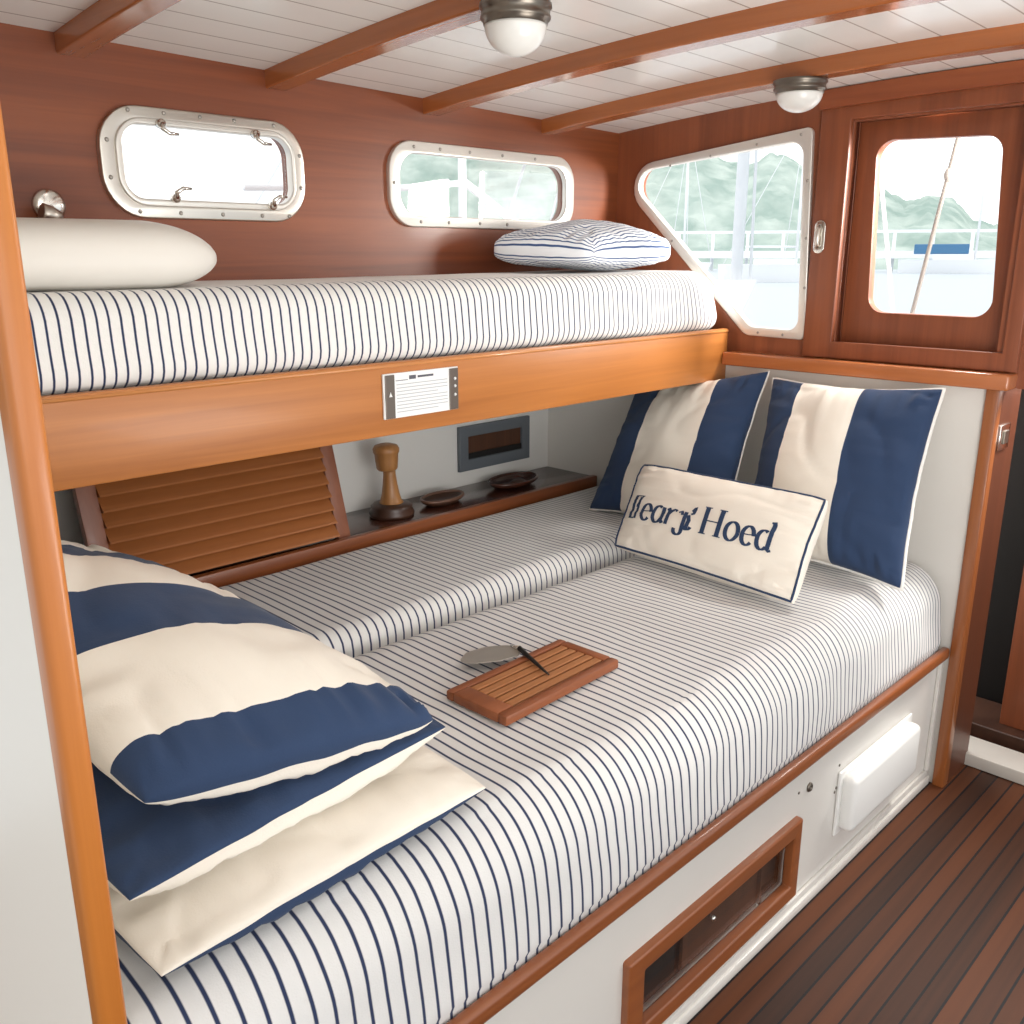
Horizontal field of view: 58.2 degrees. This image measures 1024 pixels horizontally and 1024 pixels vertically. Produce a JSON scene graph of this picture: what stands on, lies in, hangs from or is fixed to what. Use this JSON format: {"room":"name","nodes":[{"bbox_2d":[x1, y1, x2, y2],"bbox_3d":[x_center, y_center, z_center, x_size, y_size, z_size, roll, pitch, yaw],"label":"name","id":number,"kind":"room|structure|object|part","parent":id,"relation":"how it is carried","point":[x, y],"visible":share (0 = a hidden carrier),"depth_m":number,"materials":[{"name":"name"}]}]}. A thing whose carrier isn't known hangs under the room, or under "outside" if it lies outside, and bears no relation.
{"room":"ship interior","nodes":[
{"label":"ship interior","id":0,"kind":"room"},
{"bbox_2d":[0,414,91,1023],"bbox_3d":[-1.034,0.162,1.502,1.655,2.080,0.023,15,21,43],"label":"wall","id":1,"kind":"structure","parent":0,"point":[43,980],"depth_m":1.01,"materials":[{"name":"white paint"}]},
{"bbox_2d":[0,104,127,1023],"bbox_3d":[-0.435,0.321,0.931,0.035,2.080,0.029,15,21,43],"label":"bunk post","id":2,"kind":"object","parent":1,"relation":"attached to","point":[21,410],"depth_m":0.85,"materials":[{"name":"brown wood"}]},
{"bbox_2d":[54,409,547,545],"bbox_3d":[-0.735,0.184,3.019,0.030,1.220,2.516,15,21,43],"label":"wall","id":3,"kind":"structure","parent":0,"point":[427,458],"depth_m":3.30,"materials":[{"name":"white paint"}]},
{"bbox_2d":[41,328,728,491],"bbox_3d":[-0.428,-0.378,2.553,0.821,0.170,2.464,15,21,43],"label":"bunk","id":4,"kind":"object","parent":3,"relation":"attached to","point":[97,437],"visible":0.92,"depth_m":1.99,"materials":[{"name":"brown wood"}]},
{"bbox_2d":[27,270,716,395],"bbox_3d":[-0.332,-0.518,2.411,0.503,0.202,2.457,15,21,43],"label":"mattress","id":5,"kind":"object","parent":4,"relation":"on","point":[88,340],"visible":0.84,"depth_m":2.04,"materials":[{"name":"white fabric"}]},
{"bbox_2d":[16,217,216,291],"bbox_3d":[-0.885,-0.484,1.732,0.250,0.134,0.665,15,21,43],"label":"bolster","id":6,"kind":"object","parent":5,"relation":"on","point":[58,254],"visible":0.91,"depth_m":1.71,"materials":[{"name":"white fabric"}]},
{"bbox_2d":[494,219,670,270],"bbox_3d":[0.243,-0.858,2.957,0.292,0.158,0.635,12,20,38],"label":"striped pillow","id":7,"kind":"object","parent":5,"relation":"on","point":[581,244],"visible":1,"depth_m":2.81,"materials":[{"name":"white fabric"}]},
{"bbox_2d":[382,366,458,419],"bbox_3d":[-0.214,-0.285,2.193,0.012,0.105,0.230,15,21,43],"label":"card holder","id":8,"kind":"object","parent":4,"relation":"attached to","point":[410,393],"visible":1,"depth_m":2.19,"materials":[{"name":"white paper"}]},
{"bbox_2d":[188,466,596,587],"bbox_3d":[-0.620,0.094,2.882,0.283,0.068,2.462,15,21,43],"label":"shelf","id":9,"kind":"object","parent":3,"relation":"attached to","point":[479,500],"visible":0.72,"depth_m":3.03,"materials":[{"name":"brown wood"}]},
{"bbox_2d":[72,445,350,574],"bbox_3d":[-0.818,-0.075,2.578,0.156,0.442,0.770,15,21,43],"label":"louver panel","id":10,"kind":"object","parent":9,"relation":"on","point":[189,521],"visible":0.44,"depth_m":2.56,"materials":[{"name":"brown wood"}]},
{"bbox_2d":[369,442,413,520],"bbox_3d":[-0.405,-0.110,3.066,0.152,0.246,0.152,15,21,43],"label":"pepper mill","id":11,"kind":"object","parent":9,"relation":"on","point":[391,507],"visible":1,"depth_m":3.04,"materials":[{"name":"brown wood"}]},
{"bbox_2d":[420,489,464,506],"bbox_3d":[-0.245,-0.046,3.246,0.123,0.028,0.195,15,21,43],"label":"oval dish","id":12,"kind":"object","parent":9,"relation":"on","point":[441,498],"visible":1,"depth_m":3.26,"materials":[{"name":"brown wood"}]},
{"bbox_2d":[487,471,537,488],"bbox_3d":[0.005,-0.118,3.502,0.155,0.028,0.248,15,21,43],"label":"tray","id":13,"kind":"object","parent":9,"relation":"on","point":[501,481],"visible":0.98,"depth_m":3.52,"materials":[{"name":"brown wood"}]},
{"bbox_2d":[509,478,525,483],"bbox_3d":[0.022,-0.115,3.485,0.050,0.018,0.079,15,21,43],"label":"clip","id":14,"kind":"object","parent":13,"relation":"in","point":[519,479],"visible":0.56,"depth_m":3.47,"materials":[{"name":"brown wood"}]},
{"bbox_2d":[457,415,529,471],"bbox_3d":[-0.067,-0.267,3.556,0.018,0.170,0.375,15,21,43],"label":"air vent","id":15,"kind":"object","parent":3,"relation":"in","point":[486,444],"visible":1,"depth_m":3.54,"materials":[{"name":"grey"}]},
{"bbox_3d":[-0.066,-0.237,3.564,0.008,0.021,0.286,15,21,43],"label":"recess sill","id":16,"kind":"part","parent":15,"relation":"part of","materials":[{"name":"black"}]},
{"bbox_2d":[0,23,618,280],"bbox_3d":[-0.944,-0.672,2.123,0.035,0.855,3.830,15,21,43],"label":"wall","id":17,"kind":"structure","parent":0,"point":[54,106],"depth_m":2.44,"materials":[{"name":"brown wood"}]},
{"bbox_2d":[31,189,65,217],"bbox_3d":[-0.993,-0.663,1.994,0.072,0.076,0.074,15,21,43],"label":"reading lamp","id":18,"kind":"object","parent":17,"relation":"attached to","point":[46,203],"visible":0.83,"depth_m":1.99,"materials":[{"name":"silver metal"}]},
{"bbox_2d":[96,105,304,221],"bbox_3d":[-0.734,-0.841,2.246,0.068,0.246,0.534,15,21,43],"label":"window","id":19,"kind":"structure","parent":17,"relation":"in","point":[111,128],"depth_m":2.21,"materials":[{"name":"silver metal"}]},
{"bbox_2d":[386,141,573,229],"bbox_3d":[-0.077,-1.019,2.908,0.035,0.238,0.800,15,21,43],"label":"window","id":20,"kind":"structure","parent":17,"relation":"in","point":[398,153],"depth_m":2.83,"materials":[{"name":"white metal"}]},
{"bbox_2d":[0,0,1023,132],"bbox_3d":[0.293,-0.728,0.884,3.660,0.276,3.900,15,21,43],"label":"ceiling","id":21,"kind":"structure","parent":0,"point":[259,34],"depth_m":2.13,"materials":[{"name":"white wood"}]},
{"bbox_2d":[54,0,180,57],"bbox_3d":[0.256,-0.680,0.834,3.425,0.186,0.062,15,21,43],"label":"ceiling beam","id":22,"kind":"structure","parent":21,"relation":"attached to","point":[104,21],"depth_m":1.83,"materials":[{"name":"brown wood"}]},
{"bbox_2d":[264,0,480,90],"bbox_3d":[0.612,-0.766,1.181,3.425,0.186,0.062,15,21,43],"label":"ceiling beam","id":23,"kind":"structure","parent":21,"relation":"attached to","point":[436,17],"depth_m":2.02,"materials":[{"name":"brown wood"}]},
{"bbox_2d":[479,0,551,56],"bbox_3d":[0.007,-0.922,1.761,0.140,0.092,0.140,15,21,43],"label":"ceiling lamp","id":24,"kind":"object","parent":23,"relation":"attached to","point":[513,28],"visible":1,"depth_m":1.72,"materials":[{"name":"white glass"}]},
{"bbox_3d":[0.007,-0.905,1.766,0.120,0.055,0.120,15,21,43],"label":"lamp glass","id":25,"kind":"part","parent":24,"relation":"part of","materials":[{"name":"white glass"}]},
{"bbox_2d":[423,0,944,115],"bbox_3d":[0.975,-0.855,1.536,3.425,0.186,0.062,15,21,43],"label":"ceiling beam","id":26,"kind":"structure","parent":21,"relation":"attached to","point":[784,15],"depth_m":2.09,"materials":[{"name":"brown wood"}]},
{"bbox_2d":[541,23,1023,134],"bbox_3d":[1.330,-0.942,1.884,3.425,0.186,0.062,15,21,43],"label":"ceiling beam","id":27,"kind":"structure","parent":21,"relation":"attached to","point":[1008,37],"depth_m":2.37,"materials":[{"name":"brown wood"}]},
{"bbox_2d":[773,76,827,112],"bbox_3d":[0.759,-1.097,2.430,0.140,0.078,0.140,15,21,43],"label":"ceiling lamp","id":28,"kind":"object","parent":27,"relation":"attached to","point":[795,94],"visible":1,"depth_m":2.38,"materials":[{"name":"white glass"}]},
{"bbox_3d":[0.759,-1.082,2.434,0.120,0.047,0.120,15,21,43],"label":"lamp glass","id":29,"kind":"part","parent":28,"relation":"part of","materials":[{"name":"white glass"}]},
{"bbox_2d":[548,100,1023,781],"bbox_3d":[0.904,-0.282,3.071,2.090,2.090,0.081,15,21,43],"label":"wall","id":30,"kind":"structure","parent":0,"point":[582,437],"depth_m":2.89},
{"bbox_2d":[634,127,814,339],"bbox_3d":[0.695,-0.924,3.098,0.701,0.635,0.041,15,21,43],"label":"window","id":31,"kind":"structure","parent":30,"relation":"in","point":[804,137],"depth_m":3.00,"materials":[{"name":"white metal"}]},
{"bbox_2d":[813,220,825,253],"bbox_3d":[0.939,-0.843,2.819,0.036,0.098,0.022,15,21,43],"label":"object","id":32,"kind":"object","parent":30,"relation":"attached to","point":[820,226],"visible":1,"depth_m":2.82,"materials":[{"name":"silver metal"}]},
{"bbox_2d":[722,350,1017,390],"bbox_3d":[1.054,-0.441,2.822,0.899,0.044,0.088,15,21,43],"label":"ledge","id":33,"kind":"object","parent":30,"relation":"attached to","point":[956,377],"visible":0.99,"depth_m":2.73,"materials":[{"name":"brown wood"}]},
{"bbox_2d":[802,83,1023,372],"bbox_3d":[1.159,-0.801,2.636,0.635,0.746,0.022,15,21,43],"label":"trim","id":34,"kind":"structure","parent":30,"relation":"attached to","point":[837,124],"depth_m":2.73,"materials":[{"name":"brown wood"}]},
{"bbox_2d":[819,60,1023,109],"bbox_3d":[1.278,-1.138,2.408,0.985,0.064,0.037,15,21,43],"label":"trim","id":35,"kind":"structure","parent":30,"relation":"attached to","point":[1011,72],"depth_m":2.52,"materials":[{"name":"brown wood"}]},
{"bbox_2d":[839,106,1023,351],"bbox_3d":[1.230,-0.785,2.660,0.640,0.720,0.012,15,21,43],"label":"trim","id":36,"kind":"structure","parent":30,"relation":"attached to","point":[1021,106],"depth_m":2.81,"materials":[{"name":"brown wood"}]},
{"bbox_2d":[841,107,1023,351],"bbox_3d":[1.246,-0.798,2.673,0.600,0.700,0.035,15,21,43],"label":"window","id":37,"kind":"structure","parent":30,"relation":"in","point":[863,322],"depth_m":2.70,"materials":[{"name":"brown wood"}]},
{"bbox_2d":[932,389,1003,787],"bbox_3d":[1.342,0.255,2.721,0.035,1.245,0.040,15,21,43],"label":"trim","id":38,"kind":"structure","parent":30,"relation":"attached to","point":[993,398],"depth_m":2.69,"materials":[{"name":"brown wood"}]},
{"bbox_2d":[948,389,1021,779],"bbox_3d":[1.417,0.235,2.794,0.026,1.243,0.172,15,21,43],"label":"trim","id":39,"kind":"structure","parent":30,"relation":"attached to","point":[1010,401],"depth_m":2.78,"materials":[{"name":"brown wood"}]},
{"bbox_2d":[964,736,1023,784],"bbox_3d":[1.939,0.902,2.635,1.280,0.045,0.130,15,21,43],"label":"trim","id":40,"kind":"structure","parent":30,"relation":"attached to","point":[1006,763],"depth_m":2.96,"materials":[{"name":"beige paint"}]},
{"bbox_2d":[996,422,1010,450],"bbox_3d":[1.411,-0.215,2.634,0.012,0.073,0.080,15,21,43],"label":"latch","id":41,"kind":"object","parent":30,"relation":"in","point":[1004,430],"depth_m":2.62,"materials":[{"name":"silver metal"}]},
{"bbox_2d":[687,764,1023,1023],"bbox_3d":[0.595,1.155,1.904,4.100,0.050,5.400,15,21,43],"label":"floor","id":42,"kind":"structure","parent":0,"point":[924,924],"depth_m":2.26,"materials":[{"name":"brown wood"}]},
{"bbox_2d":[446,647,949,1023],"bbox_3d":[-0.124,0.709,2.543,1.678,0.466,2.464,15,21,43],"label":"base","id":43,"kind":"object","parent":42,"relation":"on","point":[662,947],"visible":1,"depth_m":2.05,"materials":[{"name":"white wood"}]},
{"bbox_2d":[219,486,636,657],"bbox_3d":[-0.328,0.339,2.649,0.541,0.368,2.464,15,21,43],"label":"cushion","id":44,"kind":"object","parent":43,"relation":"on","point":[356,603],"visible":0.31,"depth_m":2.59,"materials":[{"name":"white fabric"}]},
{"bbox_2d":[115,555,940,1023],"bbox_3d":[0.149,0.482,2.193,0.823,0.344,2.464,15,21,43],"label":"mattress","id":45,"kind":"object","parent":43,"relation":"on","point":[715,688],"visible":0.64,"depth_m":1.76,"materials":[{"name":"white fabric"}]},
{"bbox_2d":[109,745,485,976],"bbox_3d":[-0.467,0.443,1.526,0.669,0.090,0.633,15,21,43],"label":"bed pillow","id":46,"kind":"object","parent":45,"relation":"on","point":[169,930],"visible":0.3,"depth_m":1.28,"materials":[{"name":"beige fabric"}]},
{"bbox_2d":[92,718,445,900],"bbox_3d":[-0.524,0.356,1.540,0.695,0.109,0.604,15,21,43],"label":"bed pillow","id":47,"kind":"object","parent":46,"relation":"on","point":[150,849],"visible":0.25,"depth_m":1.25,"materials":[{"name":"blue fabric"}]},
{"bbox_2d":[61,540,432,805],"bbox_3d":[-0.604,0.184,1.520,0.864,0.304,0.459,12,20,37],"label":"bed pillow","id":48,"kind":"object","parent":47,"relation":"on","point":[192,690],"visible":0.89,"depth_m":1.33,"materials":[{"name":"beige fabric"}]},
{"bbox_2d":[460,644,549,674],"bbox_3d":[0.001,0.320,2.044,0.218,0.019,0.113,7,17,22],"label":"cake server","id":49,"kind":"object","parent":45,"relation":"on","point":[488,654],"visible":1,"depth_m":2.06,"materials":[{"name":"grey metal"}]},
{"bbox_3d":[-0.046,0.319,2.067,0.143,0.007,0.081,-2,16,-8],"label":"blade","id":50,"kind":"part","parent":49,"relation":"part of","materials":[{"name":"grey metal"}]},
{"bbox_3d":[0.047,0.325,2.014,0.011,0.013,0.141,-7,17,-25],"label":"handle","id":51,"kind":"part","parent":49,"relation":"part of","materials":[{"name":"black plastic"}]},
{"bbox_2d":[447,639,617,725],"bbox_3d":[0.050,0.357,1.968,0.182,0.022,0.369,15,21,43],"label":"board","id":52,"kind":"object","parent":45,"relation":"on","point":[505,694],"visible":1,"depth_m":1.93,"materials":[{"name":"brown wood"}]},
{"bbox_3d":[-0.059,0.388,1.857,0.127,0.022,0.048,15,21,43],"label":"frame","id":53,"kind":"part","parent":52,"relation":"part of","materials":[{"name":"brown wood"}]},
{"bbox_3d":[-0.004,0.343,2.018,0.022,0.022,0.364,14,21,41],"label":"frame rail","id":54,"kind":"part","parent":52,"relation":"part of","materials":[{"name":"brown wood"}]},
{"bbox_3d":[0.104,0.370,1.920,0.024,0.022,0.364,14,21,41],"label":"frame rail","id":55,"kind":"part","parent":52,"relation":"part of","materials":[{"name":"brown wood"}]},
{"bbox_3d":[0.165,0.323,2.088,0.126,0.022,0.025,14,21,41],"label":"frame","id":56,"kind":"part","parent":52,"relation":"part of","materials":[{"name":"brown wood"}]},
{"bbox_2d":[589,371,769,512],"bbox_3d":[0.549,-0.228,3.085,0.513,0.503,0.299,13,20,39],"label":"striped cushion","id":57,"kind":"object","parent":45,"relation":"on","point":[702,428],"visible":0.71,"depth_m":3.01,"materials":[{"name":"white fabric"}]},
{"bbox_2d":[615,464,827,603],"bbox_3d":[0.572,0.043,2.632,0.645,0.255,0.232,15,21,43],"label":"lumbar pillow","id":58,"kind":"object","parent":45,"relation":"on","point":[761,540],"visible":1,"depth_m":2.54,"materials":[{"name":"beige fabric"}]},
{"bbox_2d":[754,377,945,590],"bbox_3d":[0.946,-0.116,2.720,0.591,0.521,0.326,15,21,43],"label":"striped cushion","id":59,"kind":"object","parent":45,"relation":"on","point":[863,452],"visible":0.76,"depth_m":2.60,"materials":[{"name":"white fabric"}]},
{"bbox_3d":[0.435,0.977,2.077,0.019,0.008,0.640,15,21,43],"label":"sill","id":60,"kind":"part","parent":43,"relation":"part of","materials":[{"name":"brown wood"}]},
{"bbox_3d":[0.457,0.908,2.029,0.026,0.220,0.681,15,21,43],"label":"locker frame","id":61,"kind":"part","parent":43,"relation":"part of","materials":[{"name":"brown wood"}]},
{"bbox_3d":[0.443,0.896,2.033,0.016,0.016,0.016,15,21,43],"label":"knob","id":62,"kind":"part","parent":43,"relation":"part of","materials":[{"name":"silver metal"}]},
{"bbox_3d":[0.471,0.893,2.079,0.008,0.162,0.305,15,21,43],"label":"slide panel","id":63,"kind":"part","parent":43,"relation":"part of","materials":[{"name":"brown wood"}]},
{"bbox_3d":[0.441,1.062,2.051,0.016,0.050,2.451,15,21,43],"label":"toe rail","id":64,"kind":"part","parent":43,"relation":"part of","materials":[{"name":"white paint"}]},
{"bbox_2d":[976,389,1023,703],"bbox_3d":[2.136,0.236,2.890,2.000,1.190,0.030,15,21,43],"label":"wall","id":65,"kind":"structure","parent":0,"point":[1009,566],"depth_m":3.27,"materials":[{"name":"black"}]},
{"bbox_2d":[970,696,1023,752],"bbox_3d":[2.080,0.843,2.817,1.350,0.060,0.220,15,21,43],"label":"trim","id":66,"kind":"structure","parent":65,"relation":"attached to","point":[986,726],"depth_m":3.13,"materials":[{"name":"brown wood"}]},
{"bbox_2d":[999,568,1023,730],"bbox_3d":[1.857,0.228,2.828,0.515,1.120,0.035,15,21,43],"label":"door","id":67,"kind":"structure","parent":65,"relation":"in","point":[1012,709],"depth_m":3.07,"materials":[{"name":"brown wood"}]},
{"bbox_3d":[-0.424,-0.571,3.642,0.640,0.060,4.600,15,21,43],"label":"deck","id":68,"kind":"object","parent":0,"visible":0},
{"bbox_2d":[242,158,515,218],"bbox_3d":[-0.148,-1.178,3.938,0.032,0.950,2.188,15,21,43],"label":"guard rail","id":69,"kind":"object","parent":68,"relation":"on","point":[462,182],"visible":0.41,"depth_m":3.79,"materials":[{"name":"white metal"}]},
{"bbox_3d":[-0.562,-1.239,3.487,0.023,0.089,1.010,15,21,43],"label":"rail","id":70,"kind":"part","parent":69,"relation":"part of","materials":[{"name":"white metal"}]},
{"label":"outside","id":71,"kind":"structure","parent":0,"visible":0},
{"bbox_3d":[2.427,-0.490,3.213,3.500,0.035,1.200,15,21,43],"label":"foredeck","id":72,"kind":"object","parent":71,"visible":0},
{"bbox_2d":[879,163,894,312],"bbox_3d":[1.414,-1.423,3.558,0.340,1.575,0.015,15,21,43],"label":"wire","id":73,"kind":"object","parent":72,"relation":"attached to","point":[881,185],"visible":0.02,"depth_m":3.60,"materials":[{"name":"white"}]},
{"bbox_2d":[910,138,959,313],"bbox_3d":[1.659,-1.647,3.243,0.336,2.175,0.034,15,21,43],"label":"stay","id":74,"kind":"object","parent":72,"relation":"attached to","point":[948,174],"visible":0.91,"depth_m":3.46,"materials":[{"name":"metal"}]},
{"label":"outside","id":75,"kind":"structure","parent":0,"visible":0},
{"bbox_2d":[400,153,997,269],"bbox_3d":[61.326,-50.126,131.256,253.690,30.127,135.000,15,21,43],"label":"hills","id":76,"kind":"structure","parent":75,"point":[537,191],"depth_m":160.11,"materials":[{"name":"green plant"}]},
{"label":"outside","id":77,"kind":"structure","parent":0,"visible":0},
{"bbox_2d":[708,269,993,328],"bbox_3d":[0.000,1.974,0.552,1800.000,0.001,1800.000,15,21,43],"label":"water","id":78,"kind":"structure","parent":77,"point":[768,304],"depth_m":46.08,"materials":[{"name":"grey liquid"}]},
{"bbox_2d":[255,150,757,310],"bbox_3d":[-0.718,-6.453,10.870,7.500,10.681,2.250,5,16,16],"label":"sailboat","id":79,"kind":"object","parent":78,"relation":"on","point":[737,289],"visible":0.04,"depth_m":10.68,"materials":[{"name":"white"}]},
{"bbox_2d":[653,162,711,270],"bbox_3d":[13.547,-26.058,77.926,9.000,12.363,2.700,-7,17,-24],"label":"sailboat","id":80,"kind":"object","parent":78,"relation":"on","point":[706,265],"visible":0.1,"depth_m":78.53,"materials":[{"name":"white"}]},
{"bbox_2d":[718,144,802,281],"bbox_3d":[20.827,-24.057,70.762,9.000,12.363,2.700,-1,16,-5],"label":"sailboat","id":81,"kind":"object","parent":78,"relation":"on","point":[763,270],"visible":0.62,"depth_m":71.29,"materials":[{"name":"white"}]},
{"bbox_2d":[675,229,996,271],"bbox_3d":[36.929,-33.354,117.820,101.964,5.250,56.115,15,21,43],"label":"jetty","id":82,"kind":"object","parent":78,"relation":"in","point":[699,254],"visible":0.19,"depth_m":116.89,"materials":[{"name":"white wood"}]},
{"bbox_3d":[26.606,-34.498,122.196,0.400,5.100,0.300,5,16,16],"label":"post","id":83,"kind":"part","parent":82,"relation":"part of","materials":[{"name":"white"}]},
{"bbox_3d":[30.891,-34.151,120.952,0.400,5.100,0.300,5,16,16],"label":"post","id":84,"kind":"part","parent":82,"relation":"part of","materials":[{"name":"white"}]},
{"bbox_3d":[35.176,-33.803,119.707,0.400,5.100,0.300,5,16,16],"label":"post","id":85,"kind":"part","parent":82,"relation":"part of","materials":[{"name":"white"}]},
{"bbox_3d":[37.333,-36.074,118.452,113.886,0.350,0.200,5,16,16],"label":"handrail","id":86,"kind":"part","parent":82,"relation":"part of","materials":[{"name":"white"}]},
{"bbox_3d":[48.030,-32.760,115.973,0.400,5.100,0.300,5,16,16],"label":"post","id":87,"kind":"part","parent":82,"relation":"part of","materials":[{"name":"white wood"}]},
{"bbox_3d":[56.600,-32.065,113.484,0.400,5.100,0.300,5,16,16],"label":"post","id":88,"kind":"part","parent":82,"relation":"part of","materials":[{"name":"white"}]},
{"bbox_2d":[898,136,994,273],"bbox_3d":[50.243,-35.718,102.869,11.943,17.550,4.720,15,21,43],"label":"sailboat","id":89,"kind":"object","parent":78,"relation":"on","point":[940,264],"visible":0.84,"depth_m":104.37,"materials":[{"name":"white"}]}
]}

